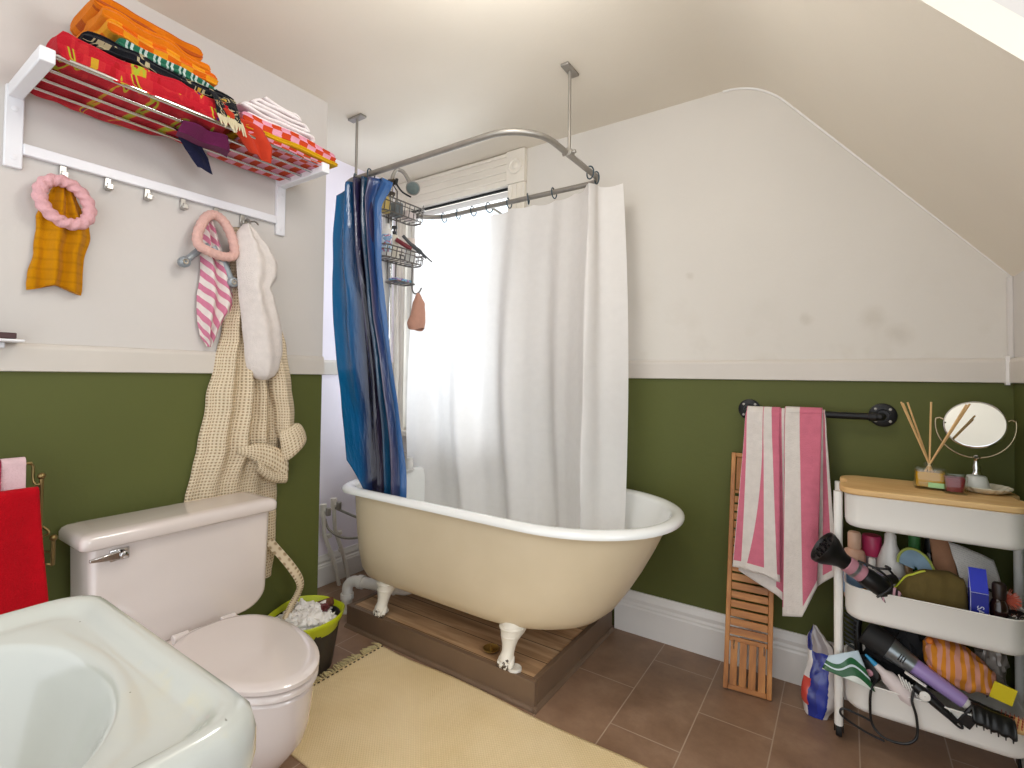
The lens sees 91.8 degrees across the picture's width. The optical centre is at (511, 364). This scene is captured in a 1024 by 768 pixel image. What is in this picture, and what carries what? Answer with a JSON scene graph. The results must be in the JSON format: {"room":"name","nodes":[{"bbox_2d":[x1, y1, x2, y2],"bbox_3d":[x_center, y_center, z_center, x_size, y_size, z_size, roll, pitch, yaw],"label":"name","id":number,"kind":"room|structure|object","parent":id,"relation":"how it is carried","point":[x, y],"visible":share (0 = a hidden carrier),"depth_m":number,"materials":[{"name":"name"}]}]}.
{"room":"bathroom","nodes":[
{"label":"bathroom","id":0,"kind":"room"},
{"bbox_2d":[0,0,327,614],"bbox_3d":[-1.786,-0.041,1.604,0.745,2.515,2.155,0,-2,34],"label":"wall","id":1,"kind":"structure","parent":0,"point":[104,444],"depth_m":1.69,"materials":[{"name":"white paint"}]},
{"bbox_2d":[26,462,57,565],"bbox_3d":[-1.491,0.418,1.207,0.184,0.313,0.560,0,-2,34],"label":"towel rack","id":2,"kind":"object","parent":1,"relation":"attached to","point":[40,476],"visible":0.59,"depth_m":1.37,"materials":[{"name":"gold metal"}]},
{"bbox_2d":[0,457,25,490],"bbox_3d":[-1.343,0.366,1.332,0.041,0.227,0.048,0,-2,34],"label":"towel","id":3,"kind":"object","parent":2,"relation":"hanging from","point":[13,470],"visible":0.5,"depth_m":1.33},
{"bbox_2d":[0,486,48,614],"bbox_3d":[-1.360,0.523,1.233,0.056,0.389,0.326,0,-2,34],"label":"towel","id":4,"kind":"object","parent":2,"relation":"hanging from","point":[23,580],"visible":0.86,"depth_m":1.31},
{"bbox_2d":[0,343,323,374],"bbox_3d":[-1.472,-0.023,1.391,0.014,0.085,2.155,0,-2,34],"label":"trim","id":5,"kind":"structure","parent":1,"relation":"attached to","point":[15,357],"depth_m":1.62,"materials":[{"name":"paint"}]},
{"bbox_2d":[2,45,328,236],"bbox_3d":[-1.088,-0.677,1.689,0.320,0.239,0.855,0,-2,34],"label":"wall shelf","id":6,"kind":"object","parent":1,"relation":"attached to","point":[42,61],"visible":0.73,"depth_m":1.53,"materials":[{"name":"white paint"}]},
{"bbox_2d":[26,186,89,295],"bbox_3d":[-1.367,-0.381,1.508,0.040,0.329,0.145,0,-2,34],"label":"towel","id":7,"kind":"object","parent":6,"relation":"hanging from","point":[59,253],"visible":0.94,"depth_m":1.50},
{"bbox_2d":[31,173,97,230],"bbox_3d":[-1.348,-0.489,1.500,0.040,0.162,0.154,0,-2,34],"label":"headband","id":8,"kind":"object","parent":6,"relation":"hanging from","point":[40,188],"visible":1,"depth_m":1.49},
{"bbox_2d":[30,31,230,143],"bbox_3d":[-1.172,-0.829,1.550,0.316,0.094,0.466,0,-2,34],"label":"towel","id":9,"kind":"object","parent":6,"relation":"on","point":[65,44],"visible":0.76,"depth_m":1.46,"materials":[{"name":"fabric"}]},
{"bbox_2d":[78,31,233,99],"bbox_3d":[-1.152,-0.888,1.583,0.280,0.053,0.417,0,-2,34],"label":"towel","id":10,"kind":"object","parent":9,"relation":"on","point":[103,43],"visible":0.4,"depth_m":1.44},
{"bbox_2d":[115,38,218,90],"bbox_3d":[-1.131,-0.915,1.608,0.246,0.041,0.314,0,-2,34],"label":"striped towel","id":11,"kind":"object","parent":10,"relation":"on","point":[177,69],"visible":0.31,"depth_m":1.51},
{"bbox_2d":[94,19,218,86],"bbox_3d":[-1.163,-0.954,1.591,0.261,0.061,0.307,0,-2,34],"label":"folded towel","id":12,"kind":"object","parent":11,"relation":"on","point":[112,29],"visible":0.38,"depth_m":1.49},
{"bbox_2d":[76,6,210,71],"bbox_3d":[-1.171,-0.991,1.590,0.261,0.052,0.302,0,-2,34],"label":"folded towel","id":13,"kind":"object","parent":12,"relation":"on","point":[106,12],"visible":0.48,"depth_m":1.48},
{"bbox_2d":[70,0,202,60],"bbox_3d":[-1.196,-1.033,1.590,0.236,0.058,0.295,0,-2,34],"label":"folded towel","id":14,"kind":"object","parent":13,"relation":"on","point":[92,7],"visible":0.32,"depth_m":1.50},
{"bbox_2d":[176,133,212,174],"bbox_3d":[-1.088,-0.721,1.706,0.032,0.087,0.135,0,-1,23],"label":"strap","id":15,"kind":"object","parent":6,"relation":"hanging from","point":[197,154],"visible":0.92,"depth_m":1.72,"materials":[{"name":"blue fabric"}]},
{"bbox_2d":[176,120,229,156],"bbox_3d":[-1.031,-0.755,1.680,0.134,0.034,0.191,0,-2,34],"label":"scarf","id":16,"kind":"object","parent":6,"relation":"hanging from","point":[194,133],"visible":1,"depth_m":1.65,"materials":[{"name":"fabric"}]},
{"bbox_2d":[177,243,237,287],"bbox_3d":[-1.122,-0.373,1.837,0.045,0.155,0.202,0,-2,39],"label":"clothes hanger","id":17,"kind":"object","parent":6,"relation":"hanging from","point":[184,261],"visible":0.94,"depth_m":1.81,"materials":[{"name":"grey plastic"}]},
{"bbox_2d":[196,220,232,346],"bbox_3d":[-1.107,-0.305,1.879,0.050,0.478,0.141,0,-2,34],"label":"wrap","id":18,"kind":"object","parent":6,"relation":"hanging from","point":[214,295],"visible":0.85,"depth_m":1.84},
{"bbox_2d":[191,210,238,261],"bbox_3d":[-1.094,-0.478,1.835,0.061,0.188,0.166,0,-2,34],"label":"headband","id":19,"kind":"object","parent":6,"relation":"hanging from","point":[206,217],"visible":1,"depth_m":1.82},
{"bbox_2d":[209,88,246,136],"bbox_3d":[-0.977,-0.835,1.665,0.130,0.139,0.111,0,-2,34],"label":"scarf","id":20,"kind":"object","parent":6,"relation":"hanging from","point":[232,106],"visible":0.89,"depth_m":1.64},
{"bbox_2d":[184,227,306,619],"bbox_3d":[-1.022,0.244,1.931,0.147,1.561,0.454,0,-2,36],"label":"bathrobe","id":21,"kind":"object","parent":6,"relation":"hanging from","point":[246,421],"visible":0.55,"depth_m":1.92,"materials":[{"name":"beige fabric"}]},
{"bbox_2d":[223,108,272,163],"bbox_3d":[-0.914,-0.786,1.695,0.060,0.143,0.185,0,-2,34],"label":"scarf","id":22,"kind":"object","parent":6,"relation":"hanging from","point":[260,146],"visible":0.88,"depth_m":1.72,"materials":[{"name":"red fabric"}]},
{"bbox_2d":[236,224,282,379],"bbox_3d":[-0.975,-0.238,1.949,0.076,0.598,0.192,0,-2,34],"label":"towel","id":23,"kind":"object","parent":6,"relation":"hanging from","point":[256,265],"visible":1,"depth_m":1.91,"materials":[{"name":"fabric"}]},
{"bbox_2d":[207,131,321,180],"bbox_3d":[-0.931,-0.786,1.910,0.304,0.024,0.325,0,-2,34],"label":"folded towel","id":24,"kind":"object","parent":6,"relation":"on","point":[276,152],"visible":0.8,"depth_m":1.90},
{"bbox_2d":[226,124,337,168],"bbox_3d":[-0.917,-0.805,1.916,0.300,0.025,0.367,0,-2,34],"label":"folded towel","id":25,"kind":"object","parent":24,"relation":"on","point":[306,151],"visible":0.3,"depth_m":1.84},
{"bbox_2d":[222,111,335,161],"bbox_3d":[-0.927,-0.836,1.913,0.310,0.058,0.373,0,-2,34],"label":"folded towel","id":26,"kind":"object","parent":25,"relation":"on","point":[283,133],"visible":0.34,"depth_m":1.80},
{"bbox_2d":[237,96,314,142],"bbox_3d":[-0.949,-0.907,1.885,0.264,0.101,0.286,0,-2,34],"label":"folded towel","id":27,"kind":"object","parent":26,"relation":"on","point":[265,109],"visible":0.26,"depth_m":1.80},
{"bbox_2d":[318,159,395,555],"bbox_3d":[-1.077,0.003,3.085,0.260,2.515,1.095,0,-2,34],"label":"wall","id":28,"kind":"structure","parent":0,"point":[335,470],"depth_m":2.90,"materials":[{"name":"paint"}]},
{"bbox_2d":[317,543,363,587],"bbox_3d":[-1.029,1.174,2.894,0.026,0.165,0.895,0,-2,34],"label":"baseboard","id":29,"kind":"structure","parent":28,"relation":"attached to","point":[326,575],"depth_m":2.90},
{"bbox_2d":[323,360,393,374],"bbox_3d":[-1.020,0.019,2.925,0.014,0.085,0.895,0,-2,34],"label":"trim","id":30,"kind":"structure","parent":28,"relation":"attached to","point":[330,366],"depth_m":2.88,"materials":[{"name":"paint"}]},
{"bbox_2d":[136,0,1023,276],"bbox_3d":[-0.080,-0.814,1.137,4.100,1.010,3.250,0,-2,34],"label":"ceiling","id":31,"kind":"structure","parent":0,"point":[928,94],"depth_m":1.77,"materials":[{"name":"paint"}]},
{"bbox_2d":[279,570,1017,767],"bbox_3d":[-0.105,1.275,1.087,4.100,0.100,3.250,0,-2,34],"label":"floor","id":32,"kind":"structure","parent":0,"point":[651,703],"depth_m":1.74,"materials":[{"name":"brown tile"}]},
{"bbox_2d":[0,595,255,767],"bbox_3d":[-0.602,0.777,0.455,0.518,0.853,0.482,0,-2,34],"label":"pedestal sink","id":33,"kind":"object","parent":32,"relation":"on","point":[84,683],"visible":1,"depth_m":0.59,"materials":[{"name":"ceramic"}]},
{"bbox_2d":[58,491,319,767],"bbox_3d":[-0.878,0.856,1.496,0.800,0.739,0.576,0,-2,34],"label":"toilet","id":34,"kind":"object","parent":32,"relation":"on","point":[185,572],"visible":0.67,"depth_m":1.51,"materials":[{"name":"ceramic"}]},
{"bbox_2d":[268,595,344,676],"bbox_3d":[-0.845,1.123,2.033,0.299,0.231,0.298,0,-2,34],"label":"waste bin","id":35,"kind":"object","parent":32,"relation":"on","point":[324,636],"visible":0.42,"depth_m":1.99,"materials":[{"name":"brown plastic"}]},
{"bbox_2d":[276,609,301,624],"bbox_3d":[-0.895,1.034,2.005,0.126,0.090,0.127,0,-2,34],"label":"crumpled tissue","id":36,"kind":"object","parent":35,"relation":"in","point":[295,615],"visible":0.37,"depth_m":1.98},
{"bbox_2d":[297,609,323,629],"bbox_3d":[-0.815,1.035,1.992,0.117,0.086,0.119,1,-1,-9],"label":"crumpled tissue","id":37,"kind":"object","parent":35,"relation":"in","point":[308,620],"visible":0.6,"depth_m":1.97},
{"bbox_2d":[300,600,330,612],"bbox_3d":[-0.821,1.034,2.068,0.133,0.088,0.117,1,-1,3],"label":"crumpled tissue","id":38,"kind":"object","parent":35,"relation":"in","point":[312,605],"visible":0.38,"depth_m":2.05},
{"bbox_2d":[320,503,340,585],"bbox_3d":[-1.012,1.018,2.786,0.073,0.477,0.129,0,-2,34],"label":"supply pipe","id":39,"kind":"object","parent":32,"relation":"on","point":[324,511],"visible":0.99,"depth_m":2.77,"materials":[{"name":"grey metal"}]},
{"bbox_2d":[330,497,349,578],"bbox_3d":[-0.973,1.010,2.843,0.073,0.497,0.129,0,-2,34],"label":"supply pipe","id":40,"kind":"object","parent":32,"relation":"on","point":[333,503],"visible":0.92,"depth_m":2.83,"materials":[{"name":"grey metal"}]},
{"bbox_2d":[340,575,411,614],"bbox_3d":[-0.661,1.145,2.484,0.466,0.212,0.106,0,-1,13],"label":"pipe","id":41,"kind":"object","parent":32,"relation":"on","point":[361,581],"visible":0.47,"depth_m":2.50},
{"bbox_2d":[291,642,647,767],"bbox_3d":[-0.131,1.228,1.536,1.595,0.014,0.618,0,-2,34],"label":"woven rug","id":42,"kind":"object","parent":32,"relation":"on","point":[381,708],"visible":0.82,"depth_m":1.68,"materials":[{"name":"beige fabric"}]},
{"bbox_2d":[344,591,614,714],"bbox_3d":[-0.154,1.200,2.360,1.064,0.109,0.724,0,-2,34],"label":"plinth","id":43,"kind":"object","parent":32,"relation":"on","point":[451,641],"depth_m":2.08,"materials":[{"name":"wood"}]},
{"bbox_2d":[483,643,499,653],"bbox_3d":[-0.084,1.141,1.994,0.068,0.024,0.068,0,-2,34],"label":"lid","id":44,"kind":"object","parent":43,"relation":"on","point":[490,648],"visible":1,"depth_m":2.00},
{"bbox_2d":[342,466,684,669],"bbox_3d":[-0.026,0.862,2.238,1.541,0.585,0.800,0,-2,34],"label":"clawfoot bathtub","id":45,"kind":"object","parent":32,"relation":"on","point":[518,576],"visible":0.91,"depth_m":1.88,"materials":[{"name":"ceramic"}]},
{"bbox_2d":[382,168,419,394],"bbox_3d":[-0.619,-0.166,2.747,0.204,1.847,0.092,1,-1,5],"label":"shower fixture","id":46,"kind":"object","parent":45,"relation":"attached to","point":[412,187],"visible":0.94,"depth_m":2.74,"materials":[{"name":"silver metal"}]},
{"bbox_2d":[382,184,424,294],"bbox_3d":[-0.622,-0.690,2.700,0.128,0.605,0.348,0,-2,34],"label":"shower caddy","id":47,"kind":"object","parent":46,"relation":"hanging from","point":[395,282],"visible":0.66,"depth_m":2.71,"materials":[{"name":"grey metal"}]},
{"bbox_2d":[382,223,392,258],"bbox_3d":[-0.666,-0.656,2.644,0.057,0.186,0.057,0,-2,34],"label":"shampoo bottle","id":48,"kind":"object","parent":47,"relation":"in","point":[387,235],"visible":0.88,"depth_m":2.62,"materials":[{"name":"white plastic"}]},
{"bbox_2d":[389,226,398,261],"bbox_3d":[-0.642,-0.657,2.707,0.054,0.190,0.054,0,-2,34],"label":"bottle","id":49,"kind":"object","parent":47,"relation":"in","point":[394,233],"visible":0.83,"depth_m":2.69,"materials":[{"name":"white plastic"}]},
{"bbox_2d":[385,280,414,286],"bbox_3d":[-0.611,-0.443,2.712,0.103,0.008,0.153,0,-2,34],"label":"soap tray","id":50,"kind":"object","parent":47,"relation":"on","point":[395,282],"depth_m":2.71,"materials":[{"name":"grey metal"}]},
{"bbox_2d":[382,243,423,267],"bbox_3d":[-0.618,-0.588,2.706,0.128,0.069,0.328,0,-2,34],"label":"basket","id":51,"kind":"object","parent":47,"relation":"on","point":[401,260],"depth_m":2.70,"materials":[{"name":"grey metal"}]},
{"bbox_2d":[382,195,424,225],"bbox_3d":[-0.622,-0.833,2.702,0.128,0.079,0.343,0,-2,34],"label":"basket","id":52,"kind":"object","parent":47,"relation":"on","point":[395,219],"depth_m":2.70,"materials":[{"name":"grey metal"}]},
{"bbox_2d":[395,235,431,261],"bbox_3d":[-0.533,-0.641,2.724,0.233,0.125,0.039,2,-2,-38],"label":"razor","id":53,"kind":"object","parent":47,"relation":"in","point":[411,245],"visible":0.99,"depth_m":2.70,"materials":[{"name":"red plastic"}]},
{"bbox_2d":[407,293,424,330],"bbox_3d":[-0.530,-0.290,2.735,0.052,0.209,0.130,0,-2,34],"label":"cloth","id":54,"kind":"object","parent":47,"relation":"hanging from","point":[416,321],"visible":1,"depth_m":2.72,"materials":[{"name":"pink fabric"}]},
{"bbox_2d":[723,452,773,700],"bbox_3d":[0.949,0.814,1.977,0.170,0.891,0.228,0,-2,34],"label":"rack","id":55,"kind":"object","parent":32,"relation":"on","point":[731,684],"visible":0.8,"depth_m":1.93,"materials":[{"name":"brown wood"}]},
{"bbox_2d":[801,624,833,719],"bbox_3d":[1.107,1.104,1.790,0.115,0.299,0.084,0,-2,34],"label":"pack","id":56,"kind":"object","parent":32,"relation":"on","point":[817,685],"visible":0.84,"depth_m":1.77},
{"bbox_2d":[833,481,1023,767],"bbox_3d":[1.335,0.839,1.601,0.498,0.830,0.286,0,-2,34],"label":"trolley","id":57,"kind":"object","parent":32,"relation":"on","point":[992,529],"visible":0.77,"depth_m":1.51,"materials":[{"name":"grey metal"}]},
{"bbox_2d":[822,650,874,691],"bbox_3d":[1.076,0.975,1.598,0.141,0.099,0.053,0,-1,20],"label":"sachet","id":58,"kind":"object","parent":57,"relation":"in","point":[850,666],"visible":1,"depth_m":1.59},
{"bbox_2d":[844,607,862,654],"bbox_3d":[1.182,0.922,1.715,0.058,0.150,0.042,0,-1,19],"label":"brush","id":59,"kind":"object","parent":57,"relation":"on","point":[857,624],"visible":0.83,"depth_m":1.71,"materials":[{"name":"black plastic"}]},
{"bbox_2d":[843,530,865,595],"bbox_3d":[1.197,0.701,1.735,0.067,0.232,0.066,0,-2,34],"label":"skin tonic","id":60,"kind":"object","parent":57,"relation":"on","point":[854,550],"visible":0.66,"depth_m":1.72,"materials":[{"name":"beige plastic"}]},
{"bbox_2d":[810,532,901,602],"bbox_3d":[1.114,0.677,1.601,0.266,0.252,0.120,0,-1,11],"label":"hair dryer","id":61,"kind":"object","parent":57,"relation":"in","point":[828,550],"visible":0.95,"depth_m":1.58,"materials":[{"name":"black plastic"}]},
{"bbox_2d":[810,532,850,568],"bbox_3d":[1.037,0.608,1.614,0.117,0.114,0.109,0,-2,34],"label":"diffuser","id":62,"kind":"object","parent":61,"relation":"attached to","point":[828,550],"depth_m":1.59,"materials":[{"name":"black plastic"}]},
{"bbox_2d":[881,587,901,602],"bbox_3d":[1.185,0.726,1.551,0.060,0.060,0.013,0,-1,13],"label":"vent","id":63,"kind":"object","parent":61,"relation":"attached to","point":[885,591],"depth_m":1.54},
{"bbox_2d":[839,707,884,741],"bbox_3d":[1.095,1.127,1.557,0.118,0.071,0.010,0,-2,29],"label":"power cord","id":64,"kind":"object","parent":57,"relation":"hanging from","point":[841,708],"visible":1,"depth_m":1.56,"materials":[{"name":"black plastic"}]},
{"bbox_2d":[860,654,881,683],"bbox_3d":[1.159,0.994,1.619,0.066,0.085,0.080,2,-2,-41],"label":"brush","id":65,"kind":"object","parent":57,"relation":"on","point":[872,672],"visible":0.48,"depth_m":1.59,"materials":[{"name":"black plastic"}]},
{"bbox_2d":[862,533,881,566],"bbox_3d":[1.255,0.706,1.731,0.058,0.223,0.058,0,-2,34],"label":"pink deodorant","id":66,"kind":"object","parent":57,"relation":"on","point":[871,542],"visible":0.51,"depth_m":1.71,"materials":[{"name":"plastic"}]},
{"bbox_2d":[876,532,905,585],"bbox_3d":[1.277,0.690,1.675,0.083,0.253,0.082,0,-2,34],"label":"body lotion","id":67,"kind":"object","parent":57,"relation":"in","point":[889,551],"visible":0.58,"depth_m":1.66,"materials":[{"name":"white plastic"}]},
{"bbox_2d":[865,654,917,705],"bbox_3d":[1.186,0.991,1.554,0.133,0.122,0.054,0,-2,34],"label":"spray bottle","id":68,"kind":"object","parent":57,"relation":"in","point":[892,681],"visible":0.95,"depth_m":1.54,"materials":[{"name":"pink plastic"}]},
{"bbox_2d":[869,679,918,744],"bbox_3d":[1.174,1.069,1.526,0.058,0.165,0.119,2,-2,-40],"label":"power cord","id":69,"kind":"object","parent":57,"relation":"hanging from","point":[914,740],"visible":1,"depth_m":1.50,"materials":[{"name":"black plastic"}]},
{"bbox_2d":[863,626,938,692],"bbox_3d":[1.311,0.968,1.656,0.236,0.221,0.104,0,-2,25],"label":"pouch","id":70,"kind":"object","parent":57,"relation":"in","point":[913,642],"visible":0.32,"depth_m":1.64,"materials":[{"name":"grey fabric"}]},
{"bbox_2d":[898,671,925,699],"bbox_3d":[1.221,0.982,1.515,0.068,0.076,0.012,0,-2,34],"label":"comb","id":71,"kind":"object","parent":57,"relation":"in","point":[905,672],"visible":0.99,"depth_m":1.52,"materials":[{"name":"white plastic"}]},
{"bbox_2d":[908,535,919,571],"bbox_3d":[1.357,0.697,1.674,0.048,0.241,0.048,0,-2,34],"label":"bottle","id":72,"kind":"object","parent":57,"relation":"on","point":[913,541],"visible":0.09,"depth_m":1.66,"materials":[{"name":"green plastic"}]},
{"bbox_2d":[858,623,971,708],"bbox_3d":[1.254,0.931,1.548,0.287,0.179,0.081,-1,-2,44],"label":"iron","id":73,"kind":"object","parent":57,"relation":"in","point":[874,637],"visible":0.91,"depth_m":1.54,"materials":[{"name":"purple plastic"}]},
{"bbox_2d":[923,538,932,562],"bbox_3d":[1.396,0.697,1.660,0.044,0.241,0.044,0,-2,34],"label":"bottle","id":74,"kind":"object","parent":57,"relation":"on","point":[927,548],"visible":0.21,"depth_m":1.65,"materials":[{"name":"black plastic"}]},
{"bbox_2d":[893,547,968,610],"bbox_3d":[1.296,0.703,1.558,0.202,0.218,0.088,0,-2,34],"label":"pouch","id":75,"kind":"object","parent":57,"relation":"in","point":[926,584],"visible":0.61,"depth_m":1.53,"materials":[{"name":"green fabric"}]},
{"bbox_2d":[839,475,1023,513],"bbox_3d":[1.340,0.414,1.611,0.462,0.019,0.288,0,-2,34],"label":"wooden board","id":76,"kind":"object","parent":57,"relation":"on","point":[904,490],"visible":0.91,"depth_m":1.54,"materials":[{"name":"brown wood"}]},
{"bbox_2d":[900,402,970,488],"bbox_3d":[1.371,0.264,1.614,0.177,0.282,0.078,0,-2,34],"label":"reed diffuser","id":77,"kind":"object","parent":76,"relation":"on","point":[928,477],"visible":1,"depth_m":1.61,"materials":[{"name":"clear glass"}]},
{"bbox_2d":[944,475,965,492],"bbox_3d":[1.388,0.375,1.557,0.058,0.056,0.056,0,-2,34],"label":"candle","id":78,"kind":"object","parent":76,"relation":"on","point":[954,483],"visible":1,"depth_m":1.54,"materials":[{"name":"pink glass"}]},
{"bbox_2d":[934,401,1017,490],"bbox_3d":[1.474,0.259,1.581,0.068,0.280,0.188,2,-2,-38],"label":"vanity mirror","id":79,"kind":"object","parent":76,"relation":"on","point":[983,425],"visible":0.92,"depth_m":1.57,"materials":[{"name":"mirror"}]},
{"bbox_2d":[945,403,1005,445],"bbox_3d":[1.471,0.190,1.579,0.054,0.137,0.146,2,-2,-40],"label":"mirror glass","id":80,"kind":"object","parent":79,"relation":"attached to","point":[982,424],"depth_m":1.57,"materials":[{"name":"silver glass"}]},
{"bbox_2d":[964,483,1013,494],"bbox_3d":[1.495,0.395,1.573,0.137,0.021,0.134,0,-2,34],"label":"scalloped dish","id":81,"kind":"object","parent":76,"relation":"on","point":[995,489],"visible":0.77,"depth_m":1.54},
{"bbox_2d":[844,643,1023,758],"bbox_3d":[1.332,1.061,1.595,0.440,0.094,0.286,0,-2,34],"label":"tray","id":82,"kind":"object","parent":57,"relation":"on","point":[885,703],"depth_m":1.51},
{"bbox_2d":[844,572,1023,655],"bbox_3d":[1.336,0.772,1.602,0.440,0.105,0.286,0,-2,34],"label":"tray","id":83,"kind":"object","parent":57,"relation":"on","point":[1001,635],"depth_m":1.48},
{"bbox_2d":[844,492,1023,550],"bbox_3d":[1.339,0.477,1.609,0.440,0.106,0.286,0,-2,34],"label":"tray","id":84,"kind":"object","parent":57,"relation":"on","point":[992,529],"depth_m":1.49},
{"bbox_2d":[911,682,963,728],"bbox_3d":[1.265,1.011,1.479,0.118,0.092,0.042,0,-2,34],"label":"hair straightener","id":85,"kind":"object","parent":57,"relation":"on","point":[924,693],"visible":1,"depth_m":1.47,"materials":[{"name":"black plastic"}]},
{"bbox_2d":[930,539,957,575],"bbox_3d":[1.401,0.660,1.604,0.073,0.191,0.071,0,-2,34],"label":"card","id":86,"kind":"object","parent":57,"relation":"on","point":[942,558],"visible":0.39,"depth_m":1.62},
{"bbox_2d":[923,636,996,695],"bbox_3d":[1.369,0.918,1.521,0.173,0.148,0.102,0,-2,34],"label":"pouch","id":87,"kind":"object","parent":57,"relation":"in","point":[956,663],"visible":0.9,"depth_m":1.49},
{"bbox_2d":[968,567,988,614],"bbox_3d":[1.376,0.710,1.465,0.041,0.206,0.037,0,-2,34],"label":"carton","id":88,"kind":"object","parent":57,"relation":"on","point":[978,593],"visible":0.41,"depth_m":1.46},
{"bbox_2d":[948,542,1009,609],"bbox_3d":[1.444,0.668,1.532,0.137,0.193,0.082,0,-2,34],"label":"leaflet","id":89,"kind":"object","parent":57,"relation":"on","point":[963,557],"visible":0.5,"depth_m":1.55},
{"bbox_2d":[958,698,1017,743],"bbox_3d":[1.357,1.015,1.426,0.123,0.078,0.077,0,-2,34],"label":"claw clip","id":90,"kind":"object","parent":57,"relation":"attached to","point":[991,719],"visible":0.99,"depth_m":1.40,"materials":[{"name":"black plastic"}]},
{"bbox_2d":[974,648,1009,696],"bbox_3d":[1.478,0.930,1.534,0.082,0.196,0.082,1,-1,-18],"label":"plastic bag","id":91,"kind":"object","parent":57,"relation":"in","point":[998,663],"visible":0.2,"depth_m":1.50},
{"bbox_2d":[989,581,1008,617],"bbox_3d":[1.415,0.724,1.442,0.041,0.178,0.041,0,-2,34],"label":"bottle","id":92,"kind":"object","parent":57,"relation":"on","point":[999,607],"visible":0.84,"depth_m":1.43,"materials":[{"name":"brown glass"}]},
{"bbox_2d":[989,681,1017,705],"bbox_3d":[1.429,0.958,1.445,0.060,0.060,0.004,0,-2,34],"label":"card","id":93,"kind":"object","parent":57,"relation":"in","point":[1005,694],"visible":1,"depth_m":1.44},
{"bbox_2d":[1001,709,1023,734],"bbox_3d":[1.410,1.006,1.394,0.045,0.043,0.074,2,-2,-37],"label":"hairbrush","id":94,"kind":"object","parent":57,"relation":"on","point":[1019,723],"visible":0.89,"depth_m":1.38,"materials":[{"name":"plastic"}]},
{"bbox_2d":[1007,610,1023,619],"bbox_3d":[1.450,0.746,1.424,0.062,0.069,0.074,0,-2,34],"label":"tin","id":95,"kind":"object","parent":57,"relation":"on","point":[1013,614],"visible":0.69,"depth_m":1.42,"materials":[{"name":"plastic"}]},
{"bbox_2d":[988,588,1021,610],"bbox_3d":[1.434,0.686,1.464,0.044,0.058,0.098,2,-2,-32],"label":"brush","id":96,"kind":"object","parent":95,"relation":"on","point":[1011,600],"visible":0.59,"depth_m":1.44,"materials":[{"name":"red plastic"}]},
{"bbox_2d":[402,89,1014,688],"bbox_3d":[0.493,0.008,2.516,3.500,2.515,0.120,0,-2,34],"label":"wall","id":97,"kind":"structure","parent":0,"point":[752,233],"depth_m":2.08,"materials":[{"name":"white paint"}]},
{"bbox_2d":[347,61,597,435],"bbox_3d":[-0.322,-0.381,2.566,1.584,1.655,0.909,0,-2,34],"label":"shower curtain rod","id":98,"kind":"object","parent":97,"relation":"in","point":[509,170],"depth_m":2.88,"materials":[{"name":"silver metal"}]},
{"bbox_2d":[332,176,406,497],"bbox_3d":[-0.663,-0.105,2.296,0.452,1.503,0.150,0,-2,31],"label":"shower curtain","id":99,"kind":"object","parent":98,"relation":"hanging from","point":[374,448],"visible":0.97,"depth_m":2.29,"materials":[{"name":"fabric"}]},
{"bbox_2d":[594,171,599,183],"bbox_3d":[0.384,-0.853,2.271,0.016,0.060,0.049,1,-1,-16],"label":"curtain ring","id":100,"kind":"object","parent":98,"relation":"hanging from","point":[595,171],"visible":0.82,"depth_m":2.25,"materials":[{"name":"silver plastic"}]},
{"bbox_2d":[406,183,627,529],"bbox_3d":[-0.066,0.016,2.520,1.342,1.670,0.238,0,-2,39],"label":"shower curtain","id":101,"kind":"object","parent":100,"relation":"hanging from","point":[517,381],"visible":0.91,"depth_m":2.50,"materials":[{"name":"white fabric"}]},
{"bbox_2d":[614,589,847,699],"bbox_3d":[1.072,1.165,2.002,1.387,0.192,0.022,0,-2,34],"label":"baseboard","id":102,"kind":"structure","parent":97,"relation":"attached to","point":[694,629],"depth_m":2.17,"materials":[{"name":"wood"}]},
{"bbox_2d":[628,358,1005,382],"bbox_3d":[0.864,0.024,2.184,1.928,0.085,0.014,0,-2,34],"label":"trim","id":103,"kind":"structure","parent":97,"relation":"attached to","point":[955,370],"depth_m":1.92,"materials":[{"name":"paint"}]},
{"bbox_2d":[738,399,897,426],"bbox_3d":[1.166,0.188,1.934,0.536,0.086,0.082,0,-2,34],"label":"towel bar","id":104,"kind":"object","parent":97,"relation":"attached to","point":[883,415],"visible":0.75,"depth_m":1.83,"materials":[{"name":"black metal"}]},
{"bbox_2d":[732,406,833,616],"bbox_3d":[1.034,0.544,1.892,0.346,0.760,0.201,0,-2,34],"label":"hand towel","id":105,"kind":"object","parent":104,"relation":"hanging from","point":[785,500],"visible":0.94,"depth_m":1.88,"materials":[{"name":"fabric"}]},
{"bbox_2d":[723,87,1011,276],"bbox_3d":[1.300,-0.748,1.919,0.911,0.917,0.010,0,-2,34],"label":"trim","id":106,"kind":"structure","parent":97,"relation":"attached to","point":[739,88],"depth_m":1.91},
{"bbox_2d":[1006,276,1013,358],"bbox_3d":[1.663,-0.154,1.653,0.022,0.274,0.022,2,-2,-33],"label":"trim","id":107,"kind":"structure","parent":97,"relation":"attached to","point":[1009,280],"depth_m":1.65,"materials":[{"name":"white paint"}]},
{"bbox_2d":[992,0,1023,17],"bbox_3d":[1.110,-0.001,0.794,1.750,2.465,0.063,0,-2,34],"label":"wall","id":108,"kind":"structure","parent":0,"point":[1016,6],"depth_m":0.91,"materials":[{"name":"white paint"}]},
{"bbox_2d":[1013,270,1023,500],"bbox_3d":[1.489,0.457,1.123,0.293,1.575,1.050,0,-2,34],"label":"wall","id":109,"kind":"structure","parent":0,"point":[1019,278],"depth_m":1.59,"materials":[{"name":"white paint"}]},
{"bbox_2d":[1009,356,1023,382],"bbox_3d":[1.369,0.007,1.222,0.014,0.085,1.044,0,-2,34],"label":"trim","id":110,"kind":"structure","parent":109,"relation":"attached to","point":[1016,365],"depth_m":1.57,"materials":[{"name":"paint"}]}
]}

